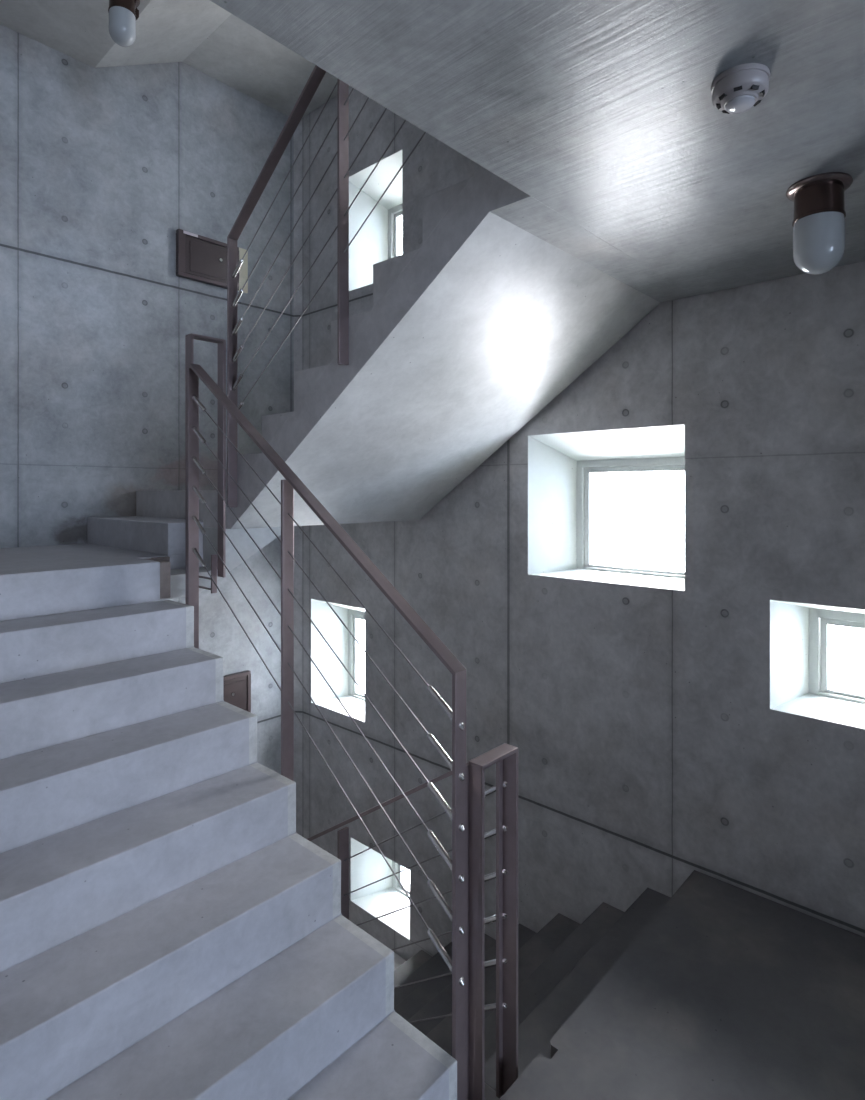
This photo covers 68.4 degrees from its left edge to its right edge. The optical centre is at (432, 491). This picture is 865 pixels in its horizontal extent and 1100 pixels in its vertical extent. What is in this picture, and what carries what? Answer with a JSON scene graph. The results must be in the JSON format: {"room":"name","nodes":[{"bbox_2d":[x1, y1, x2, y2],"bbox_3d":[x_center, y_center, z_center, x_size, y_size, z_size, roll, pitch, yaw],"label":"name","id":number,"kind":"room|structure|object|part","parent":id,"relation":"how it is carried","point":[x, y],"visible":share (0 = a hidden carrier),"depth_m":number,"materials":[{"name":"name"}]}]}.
{"room":"stairwell","nodes":[
{"label":"stairwell","id":0,"kind":"room"},
{"bbox_2d":[0,24,293,773],"bbox_3d":[-2.160,0.175,3.579,0.300,8.650,3.161,0,0,42],"label":"wall","id":1,"kind":"structure","parent":0,"point":[101,168],"depth_m":3.75,"materials":[{"name":"grey concrete"}]},
{"bbox_2d":[0,0,349,117],"bbox_3d":[-1.470,-2.643,3.184,1.249,0.465,2.804,0,0,42],"label":"half landing","id":2,"kind":"object","parent":1,"relation":"attached to","point":[202,35],"visible":0.47,"depth_m":3.63,"materials":[{"name":"concrete"}]},
{"bbox_2d":[108,0,139,46],"bbox_3d":[-1.508,-2.292,3.092,0.156,0.237,0.156,0,0,42],"label":"ceiling light","id":3,"kind":"object","parent":2,"relation":"attached to","point":[123,14],"visible":1,"depth_m":3.05,"materials":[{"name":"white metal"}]},
{"bbox_2d":[176,229,238,290],"bbox_3d":[-1.443,-1.488,4.107,0.045,0.287,0.420,0,0,42],"label":"upper cabinet","id":4,"kind":"object","parent":1,"relation":"attached to","point":[199,258],"visible":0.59,"depth_m":4.06,"materials":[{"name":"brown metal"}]},
{"bbox_3d":[-1.432,-1.488,4.112,0.012,0.235,0.343,0,0,42],"label":"door","id":5,"kind":"part","parent":4,"relation":"part of","materials":[{"name":"brown metal"}]},
{"bbox_2d":[0,490,421,620],"bbox_3d":[-1.470,0.228,3.184,1.249,0.465,2.804,0,0,42],"label":"half landing","id":6,"kind":"object","parent":1,"relation":"attached to","point":[140,558],"visible":0.76,"depth_m":2.84,"materials":[{"name":"concrete"}]},
{"bbox_2d":[223,670,250,712],"bbox_3d":[-1.383,1.361,4.171,0.045,0.287,0.420,0,0,42],"label":"upper cabinet","id":7,"kind":"object","parent":1,"relation":"attached to","point":[236,686],"visible":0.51,"depth_m":4.25,"materials":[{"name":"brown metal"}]},
{"bbox_3d":[-1.372,1.361,4.177,0.012,0.235,0.343,0,0,42],"label":"door","id":8,"kind":"part","parent":7,"relation":"part of","materials":[{"name":"brown metal"}]},
{"bbox_2d":[238,248,247,292],"bbox_3d":[-1.282,-1.496,4.304,0.016,0.292,0.068,0,0,42],"label":"wall plate","id":9,"kind":"object","parent":1,"relation":"attached to","point":[243,271],"visible":0.79,"depth_m":4.30,"materials":[{"name":"beige plastic"}]},
{"bbox_2d":[394,953,405,969],"bbox_3d":[-1.470,3.098,3.184,1.249,0.465,2.804,0,0,42],"label":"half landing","id":10,"kind":"object","parent":1,"relation":"attached to","point":[398,961],"visible":0.02,"depth_m":3.88,"materials":[{"name":"concrete"}]},
{"bbox_2d":[210,0,864,295],"bbox_3d":[0.281,-1.048,0.713,1.450,0.443,4.031,0,0,42],"label":"ceiling","id":11,"kind":"structure","parent":0,"point":[603,113],"depth_m":1.34,"materials":[{"name":"concrete"}]},
{"bbox_2d":[230,162,693,528],"bbox_3d":[0.098,-0.471,2.779,1.610,1.282,1.231,0,0,42],"label":"flight","id":12,"kind":"object","parent":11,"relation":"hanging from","point":[505,300],"visible":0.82,"depth_m":2.51,"materials":[{"name":"concrete"}]},
{"bbox_2d":[227,65,425,506],"bbox_3d":[-0.345,-1.086,2.320,1.557,2.312,0.044,0,0,42],"label":"stair railing","id":13,"kind":"object","parent":12,"relation":"attached to","point":[343,95],"visible":0.87,"depth_m":2.48,"materials":[{"name":"metal"}]},
{"bbox_3d":[-0.331,-1.086,2.307,1.518,2.312,0.044,0,0,42],"label":"handrail","id":14,"kind":"part","parent":13,"relation":"part of","materials":[{"name":"brown metal"}]},
{"bbox_3d":[-0.323,-1.070,2.300,0.012,1.220,0.044,0,0,42],"label":"post","id":15,"kind":"part","parent":13,"relation":"part of","materials":[{"name":"brown metal"}]},
{"bbox_2d":[711,63,769,113],"bbox_3d":[0.619,-0.798,1.280,0.108,0.057,0.108,0,0,42],"label":"smoke detector","id":16,"kind":"object","parent":11,"relation":"attached to","point":[739,88],"visible":1,"depth_m":1.25,"materials":[{"name":"beige plastic"}]},
{"bbox_2d":[719,93,726,100],"bbox_3d":[0.580,-0.790,1.270,0.010,0.010,0.015,0,0,-14],"label":"vent","id":17,"kind":"object","parent":16,"relation":"attached to","point":[722,96],"depth_m":1.27,"materials":[{"name":"black plastic"}]},
{"bbox_2d":[734,85,741,91],"bbox_3d":[0.598,-0.790,1.246,0.015,0.010,0.010,0,0,31],"label":"vent","id":18,"kind":"object","parent":16,"relation":"attached to","point":[737,88],"depth_m":1.24,"materials":[{"name":"black plastic"}]},
{"bbox_2d":[750,84,759,89],"bbox_3d":[0.629,-0.790,1.241,0.015,0.010,0.010,0,0,-14],"label":"vent","id":19,"kind":"object","parent":16,"relation":"attached to","point":[752,86],"depth_m":1.24,"materials":[{"name":"black plastic"}]},
{"bbox_2d":[786,172,852,274],"bbox_3d":[1.045,-0.709,1.721,0.156,0.237,0.156,0,0,42],"label":"ceiling light","id":20,"kind":"object","parent":11,"relation":"attached to","point":[818,224],"visible":1,"depth_m":1.68,"materials":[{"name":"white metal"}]},
{"bbox_3d":[1.045,-0.661,1.721,0.120,0.143,0.120,0,0,42],"label":"lamp glass","id":21,"kind":"part","parent":20,"relation":"part of","materials":[{"name":"white glass"}]},
{"bbox_3d":[1.045,-0.819,1.721,0.156,0.016,0.156,0,0,42],"label":"mounting plate","id":22,"kind":"part","parent":20,"relation":"part of","materials":[{"name":"brown metal"}]},
{"bbox_2d":[302,86,864,960],"bbox_3d":[1.277,0.175,2.845,6.360,8.650,0.399,0,0,42],"label":"wall","id":23,"kind":"structure","parent":0,"point":[663,729],"depth_m":2.99,"materials":[{"name":"concrete"}]},
{"bbox_2d":[294,119,301,835],"bbox_3d":[-0.976,0.175,4.611,0.052,8.650,0.039,0,0,42],"label":"trim","id":24,"kind":"structure","parent":23,"relation":"attached to","point":[298,132],"depth_m":4.61,"materials":[{"name":"concrete"}]},
{"bbox_2d":[348,609,364,700],"bbox_3d":[-0.432,1.188,4.576,0.466,0.639,0.074,0,0,42],"label":"window","id":25,"kind":"structure","parent":23,"relation":"in","point":[354,616],"depth_m":4.69,"materials":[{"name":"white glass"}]},
{"bbox_3d":[-0.430,1.200,4.578,0.390,0.590,0.039,0,0,42],"label":"sash","id":26,"kind":"part","parent":25,"relation":"part of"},
{"bbox_2d":[388,204,401,258],"bbox_3d":[-0.145,-1.647,4.313,0.380,0.619,0.074,0,0,42],"label":"window","id":27,"kind":"structure","parent":23,"relation":"in","point":[395,213],"depth_m":4.40,"materials":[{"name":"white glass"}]},
{"bbox_3d":[-0.143,-1.635,4.315,0.304,0.570,0.039,0,0,42],"label":"sash","id":28,"kind":"part","parent":27,"relation":"part of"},
{"bbox_2d":[392,861,409,896],"bbox_3d":[-0.106,2.569,4.278,0.403,0.328,0.074,0,0,42],"label":"window","id":29,"kind":"structure","parent":23,"relation":"in","point":[396,867],"depth_m":4.37,"materials":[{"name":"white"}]},
{"bbox_3d":[-0.104,2.582,4.280,0.327,0.279,0.039,0,0,42],"label":"sash","id":30,"kind":"part","parent":29,"relation":"part of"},
{"bbox_2d":[577,457,684,577],"bbox_3d":[1.035,0.125,3.233,0.637,0.582,0.074,0,0,42],"label":"window","id":31,"kind":"structure","parent":23,"relation":"in","point":[585,468],"depth_m":3.36,"materials":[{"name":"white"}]},
{"bbox_2d":[809,608,864,703],"bbox_3d":[1.780,0.670,2.551,0.461,0.363,0.074,0,0,42],"label":"window","id":32,"kind":"structure","parent":23,"relation":"in","point":[820,620],"depth_m":2.66,"materials":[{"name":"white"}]},
{"bbox_3d":[1.781,0.683,2.553,0.385,0.314,0.039,0,0,42],"label":"sash","id":33,"kind":"part","parent":32,"relation":"part of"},
{"bbox_2d":[500,870,864,1099],"bbox_3d":[0.267,1.821,0.726,1.486,0.443,4.031,0,0,42],"label":"floor","id":34,"kind":"structure","parent":0,"point":[728,992],"depth_m":1.95,"materials":[{"name":"concrete"}]},
{"bbox_2d":[0,600,456,1099],"bbox_3d":[-0.954,1.088,1.674,1.592,1.264,1.275,0,0,42],"label":"flight","id":35,"kind":"object","parent":34,"relation":"on","point":[169,930],"visible":1,"depth_m":1.69,"materials":[{"name":"concrete"}]},
{"bbox_2d":[185,333,465,1099],"bbox_3d":[-0.484,0.627,2.216,1.633,2.545,0.171,0,0,43],"label":"stair railing","id":36,"kind":"object","parent":35,"relation":"attached to","point":[193,372],"visible":0.98,"depth_m":2.13,"materials":[{"name":"brown metal"}]},
{"bbox_3d":[-0.975,0.075,2.591,0.012,1.150,0.044,0,0,42],"label":"post","id":37,"kind":"part","parent":36,"relation":"part of","materials":[{"name":"brown metal"}]},
{"bbox_3d":[-0.950,0.003,2.664,0.050,1.295,0.155,0,0,42],"label":"frame","id":38,"kind":"part","parent":36,"relation":"part of","materials":[{"name":"brown paint"}]},
{"bbox_3d":[-0.490,0.570,2.146,0.012,1.220,0.044,0,0,42],"label":"post","id":39,"kind":"part","parent":36,"relation":"part of","materials":[{"name":"brown metal"}]},
{"bbox_2d":[394,888,670,1099],"bbox_3d":[0.098,2.399,2.779,1.610,1.282,1.231,0,0,42],"label":"flight","id":40,"kind":"object","parent":34,"relation":"attached to","point":[559,965],"visible":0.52,"depth_m":2.62,"materials":[{"name":"concrete"}]},
{"bbox_2d":[307,743,518,1099],"bbox_3d":[-0.384,1.830,2.250,1.546,2.220,0.200,0,0,42],"label":"stair railing","id":41,"kind":"object","parent":40,"relation":"attached to","point":[505,756],"visible":0.63,"depth_m":1.79,"materials":[{"name":"brown metal"}]},
{"bbox_3d":[-0.323,1.411,2.300,0.012,0.379,0.044,0,0,42],"label":"post","id":42,"kind":"part","parent":41,"relation":"part of","materials":[{"name":"metal"}]},
{"bbox_3d":[-0.353,1.236,2.328,1.487,0.996,0.044,0,0,42],"label":"handrail","id":43,"kind":"part","parent":41,"relation":"part of","materials":[{"name":"brown metal"}]},
{"bbox_3d":[0.094,1.376,1.706,0.012,1.288,0.044,0,0,42],"label":"post","id":44,"kind":"part","parent":41,"relation":"part of","materials":[{"name":"brown metal"}]},
{"bbox_3d":[0.169,1.370,1.744,0.047,1.300,0.166,0,0,42],"label":"frame","id":45,"kind":"part","parent":41,"relation":"part of","materials":[{"name":"brown paint"}]},
{"bbox_3d":[0.200,1.226,1.821,0.012,0.988,0.044,0,0,42],"label":"post","id":46,"kind":"part","parent":41,"relation":"part of","materials":[{"name":"metal"}]}
]}

